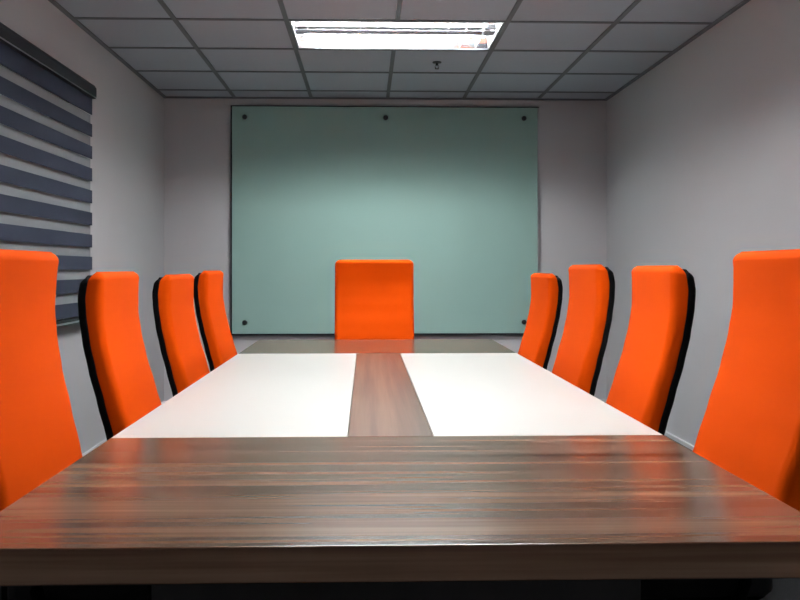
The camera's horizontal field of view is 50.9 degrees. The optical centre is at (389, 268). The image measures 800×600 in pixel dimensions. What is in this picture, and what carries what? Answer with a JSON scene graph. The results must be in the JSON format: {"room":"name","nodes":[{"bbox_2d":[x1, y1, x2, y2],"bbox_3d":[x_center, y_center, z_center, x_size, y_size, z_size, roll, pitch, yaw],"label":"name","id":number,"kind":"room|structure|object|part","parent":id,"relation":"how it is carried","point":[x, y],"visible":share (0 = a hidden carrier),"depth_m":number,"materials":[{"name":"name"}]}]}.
{"room":"conference room","nodes":[
{"label":"conference room","id":0,"kind":"room"},
{"bbox_2d":[0,0,163,453],"bbox_3d":[-1.710,-0.218,2.488,0.120,2.757,8.170,0,0,-2],"label":"wall","id":1,"kind":"structure","parent":0,"point":[127,117],"depth_m":5.22,"materials":[{"name":"paint"}]},
{"bbox_2d":[0,93,59,170],"bbox_3d":[-1.751,-0.345,3.587,0.040,1.110,1.770,0,0,-2],"label":"window","id":2,"kind":"structure","parent":1,"relation":"in","point":[0,93],"depth_m":4.11,"materials":[{"name":"clear glass"}]},
{"bbox_2d":[0,22,96,326],"bbox_3d":[-1.637,-0.367,3.610,0.088,1.309,2.125,0,0,-2],"label":"roller blind","id":3,"kind":"object","parent":1,"relation":"attached to","point":[44,208],"visible":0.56,"depth_m":4.01,"materials":[{"name":"grey fabric"}]},
{"bbox_3d":[-1.626,0.271,3.603,0.026,0.032,2.095,0,0,-2],"label":"rail","id":4,"kind":"part","parent":3,"relation":"part of","materials":[{"name":"grey metal"}]},
{"bbox_2d":[82,401,165,455],"bbox_3d":[-1.642,1.096,2.490,0.016,0.128,8.170,0,0,-2],"label":"baseboard","id":5,"kind":"structure","parent":1,"relation":"attached to","point":[105,440],"depth_m":4.88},
{"bbox_2d":[164,98,606,400],"bbox_3d":[-0.021,-0.218,6.682,3.732,2.757,0.120,0,0,-2],"label":"wall","id":6,"kind":"structure","parent":0,"point":[197,131],"depth_m":6.62,"materials":[{"name":"paint"}]},
{"bbox_2d":[231,105,538,335],"bbox_3d":[-0.031,-0.379,6.593,2.419,1.796,0.049,0,0,-2],"label":"board","id":7,"kind":"object","parent":6,"relation":"attached to","point":[452,192],"visible":0.82,"depth_m":6.59,"materials":[{"name":"teal glass"}]},
{"bbox_3d":[1.173,-0.383,6.634,0.011,1.775,0.034,0,0,-2],"label":"trim","id":8,"kind":"part","parent":7,"relation":"part of","materials":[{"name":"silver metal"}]},
{"bbox_2d":[48,0,750,100],"bbox_3d":[0.095,-1.506,2.539,3.732,0.342,8.410,0,0,-2],"label":"ceiling","id":9,"kind":"structure","parent":0,"point":[561,50],"depth_m":5.11,"materials":[{"name":"tile"}]},
{"bbox_2d":[290,21,502,49],"bbox_3d":[0.035,-1.403,4.853,1.165,0.113,0.565,0,0,-2],"label":"ceiling light","id":10,"kind":"object","parent":9,"relation":"attached to","point":[308,34],"visible":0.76,"depth_m":4.97,"materials":[{"name":"white plastic"}]},
{"bbox_3d":[-0.465,-1.365,4.839,0.012,0.033,0.550,0,0,-2],"label":"louvre blade","id":11,"kind":"part","parent":10,"relation":"part of","materials":[{"name":"metal"}]},
{"bbox_3d":[-0.365,-1.365,4.842,0.012,0.033,0.550,0,0,-2],"label":"louvre blade","id":12,"kind":"part","parent":10,"relation":"part of","materials":[{"name":"metal"}]},
{"bbox_3d":[-0.265,-1.365,4.845,0.012,0.033,0.550,0,0,-2],"label":"louvre blade","id":13,"kind":"part","parent":10,"relation":"part of","materials":[{"name":"metal"}]},
{"bbox_3d":[-0.165,-1.365,4.847,0.012,0.033,0.550,0,0,-2],"label":"louvre blade","id":14,"kind":"part","parent":10,"relation":"part of","materials":[{"name":"metal"}]},
{"bbox_3d":[-0.065,-1.365,4.850,0.012,0.033,0.550,0,0,-2],"label":"louvre blade","id":15,"kind":"part","parent":10,"relation":"part of","materials":[{"name":"metal"}]},
{"bbox_3d":[0.035,-1.365,4.853,0.012,0.033,0.550,0,0,-2],"label":"louvre blade","id":16,"kind":"part","parent":10,"relation":"part of","materials":[{"name":"metal"}]},
{"bbox_3d":[0.135,-1.365,4.856,0.012,0.033,0.550,0,0,-2],"label":"louvre blade","id":17,"kind":"part","parent":10,"relation":"part of","materials":[{"name":"metal"}]},
{"bbox_3d":[0.234,-1.365,4.858,0.012,0.033,0.550,0,0,-2],"label":"louvre blade","id":18,"kind":"part","parent":10,"relation":"part of","materials":[{"name":"metal"}]},
{"bbox_3d":[0.334,-1.365,4.861,0.012,0.033,0.550,0,0,-2],"label":"louvre blade","id":19,"kind":"part","parent":10,"relation":"part of","materials":[{"name":"metal"}]},
{"bbox_3d":[0.434,-1.365,4.864,0.012,0.033,0.550,0,0,-2],"label":"louvre blade","id":20,"kind":"part","parent":10,"relation":"part of","materials":[{"name":"metal"}]},
{"bbox_3d":[0.534,-1.365,4.867,0.012,0.033,0.550,0,0,-2],"label":"louvre blade","id":21,"kind":"part","parent":10,"relation":"part of","materials":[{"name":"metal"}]},
{"bbox_2d":[432,61,440,69],"bbox_3d":[0.309,-1.325,5.471,0.060,0.045,0.060,0,0,-2],"label":"sprinkler","id":22,"kind":"object","parent":9,"relation":"attached to","point":[433,62],"visible":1,"depth_m":5.46,"materials":[{"name":"metal"}]},
{"bbox_2d":[0,578,799,599],"bbox_3d":[0.095,1.210,2.539,3.732,0.100,8.410,0,0,-2],"label":"floor","id":23,"kind":"structure","parent":0,"point":[784,588],"depth_m":3.03,"materials":[{"name":"carpet"}]},
{"bbox_2d":[0,249,151,599],"bbox_3d":[-0.608,0.558,1.899,0.594,1.203,0.560,0,0,-2],"label":"office chair","id":24,"kind":"object","parent":23,"relation":"on","point":[39,439],"visible":0.48,"depth_m":1.87,"materials":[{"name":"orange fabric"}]},
{"bbox_3d":[-0.814,0.285,1.893,0.137,0.656,0.470,0,0,-2],"label":"backrest","id":25,"kind":"part","parent":24,"relation":"part of","materials":[{"name":"orange fabric"}]},
{"bbox_3d":[-0.563,0.648,1.900,0.420,0.086,0.464,0,0,-2],"label":"seat","id":26,"kind":"part","parent":24,"relation":"part of","materials":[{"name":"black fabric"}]},
{"bbox_3d":[-0.577,0.617,1.674,0.256,0.161,0.080,0,0,-2],"label":"armrest","id":27,"kind":"part","parent":24,"relation":"part of","materials":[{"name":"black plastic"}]},
{"bbox_2d":[78,271,161,439],"bbox_3d":[-0.619,0.584,2.718,0.628,1.151,0.560,0,0,-4],"label":"office chair","id":28,"kind":"object","parent":23,"relation":"on","point":[120,373],"visible":0.46,"depth_m":2.52,"materials":[{"name":"orange fabric"}]},
{"bbox_2d":[152,274,209,396],"bbox_3d":[-0.635,0.591,3.574,0.628,1.137,0.560,0,0,-2],"label":"office chair","id":29,"kind":"object","parent":23,"relation":"on","point":[183,356],"visible":0.41,"depth_m":3.37,"materials":[{"name":"orange fabric"}]},
{"bbox_2d":[194,270,236,371],"bbox_3d":[-0.669,0.584,4.413,0.628,1.151,0.560,0,0,-2],"label":"office chair","id":30,"kind":"object","parent":23,"relation":"on","point":[215,332],"visible":0.44,"depth_m":4.19,"materials":[{"name":"orange fabric"}]},
{"bbox_2d":[334,260,413,339],"bbox_3d":[-0.083,0.552,4.766,0.560,1.215,0.628,0,0,-2],"label":"office chair","id":31,"kind":"object","parent":23,"relation":"on","point":[374,299],"visible":0.46,"depth_m":4.99,"materials":[{"name":"orange fabric"}]},
{"bbox_2d":[0,339,799,599],"bbox_3d":[-0.028,0.785,3.066,1.355,0.750,3.639,0,0,-2],"label":"conference table","id":32,"kind":"object","parent":23,"relation":"on","point":[394,469],"visible":1,"depth_m":1.49,"materials":[{"name":"brown wood"}]},
{"bbox_3d":[-0.418,0.438,3.061,0.573,0.055,2.025,0,0,-2],"label":"white panel","id":33,"kind":"part","parent":32,"relation":"part of","materials":[{"name":"laminate"}]},
{"bbox_3d":[0.014,0.819,1.456,0.840,0.683,0.030,0,0,-2],"label":"panel","id":34,"kind":"part","parent":32,"relation":"part of","materials":[{"name":"black wood"}]},
{"bbox_3d":[0.364,0.438,3.083,0.567,0.055,2.025,0,0,-2],"label":"white panel","id":35,"kind":"part","parent":32,"relation":"part of","materials":[{"name":"laminate"}]},
{"bbox_2d":[518,273,562,369],"bbox_3d":[0.551,0.591,4.437,0.628,1.137,0.560,0,0,-2],"label":"office chair","id":36,"kind":"object","parent":23,"relation":"on","point":[539,335],"visible":0.43,"depth_m":4.25,"materials":[{"name":"orange fabric"}]},
{"bbox_2d":[552,264,614,395],"bbox_3d":[0.565,0.571,3.497,0.620,1.178,0.560,0,0,-2],"label":"office chair","id":37,"kind":"object","parent":23,"relation":"on","point":[582,347],"visible":0.38,"depth_m":3.33,"materials":[{"name":"orange fabric"}]},
{"bbox_2d":[606,265,695,434],"bbox_3d":[0.602,0.574,2.741,0.636,1.171,0.560,0,0,1],"label":"office chair","id":38,"kind":"object","parent":23,"relation":"on","point":[650,366],"visible":0.46,"depth_m":2.57,"materials":[{"name":"orange fabric"}]},
{"bbox_2d":[641,249,799,599],"bbox_3d":[0.641,0.558,1.934,0.644,1.204,0.560,0,0,-2],"label":"office chair","id":39,"kind":"object","parent":23,"relation":"on","point":[750,426],"visible":0.47,"depth_m":1.90,"materials":[{"name":"orange fabric"}]},
{"bbox_3d":[0.571,0.643,1.932,0.420,0.086,0.464,0,0,-2],"label":"seat","id":40,"kind":"part","parent":39,"relation":"part of","materials":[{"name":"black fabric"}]},
{"bbox_3d":[0.598,0.612,1.707,0.256,0.161,0.080,0,0,-2],"label":"armrest","id":41,"kind":"part","parent":39,"relation":"part of","materials":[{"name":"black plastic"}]},
{"bbox_3d":[0.849,0.279,1.940,0.171,0.650,0.470,2,0,-2],"label":"backrest","id":42,"kind":"part","parent":39,"relation":"part of","materials":[{"name":"orange fabric"}]},
{"bbox_2d":[607,0,799,445],"bbox_3d":[1.900,-0.218,2.589,0.120,2.757,8.170,0,0,-2],"label":"wall","id":43,"kind":"structure","parent":0,"point":[703,148],"depth_m":4.71,"materials":[{"name":"paint"}]},
{"bbox_2d":[605,399,693,451],"bbox_3d":[1.833,1.096,2.587,0.016,0.128,8.170,0,0,-2],"label":"baseboard","id":44,"kind":"structure","parent":43,"relation":"attached to","point":[685,444],"depth_m":5.10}
]}

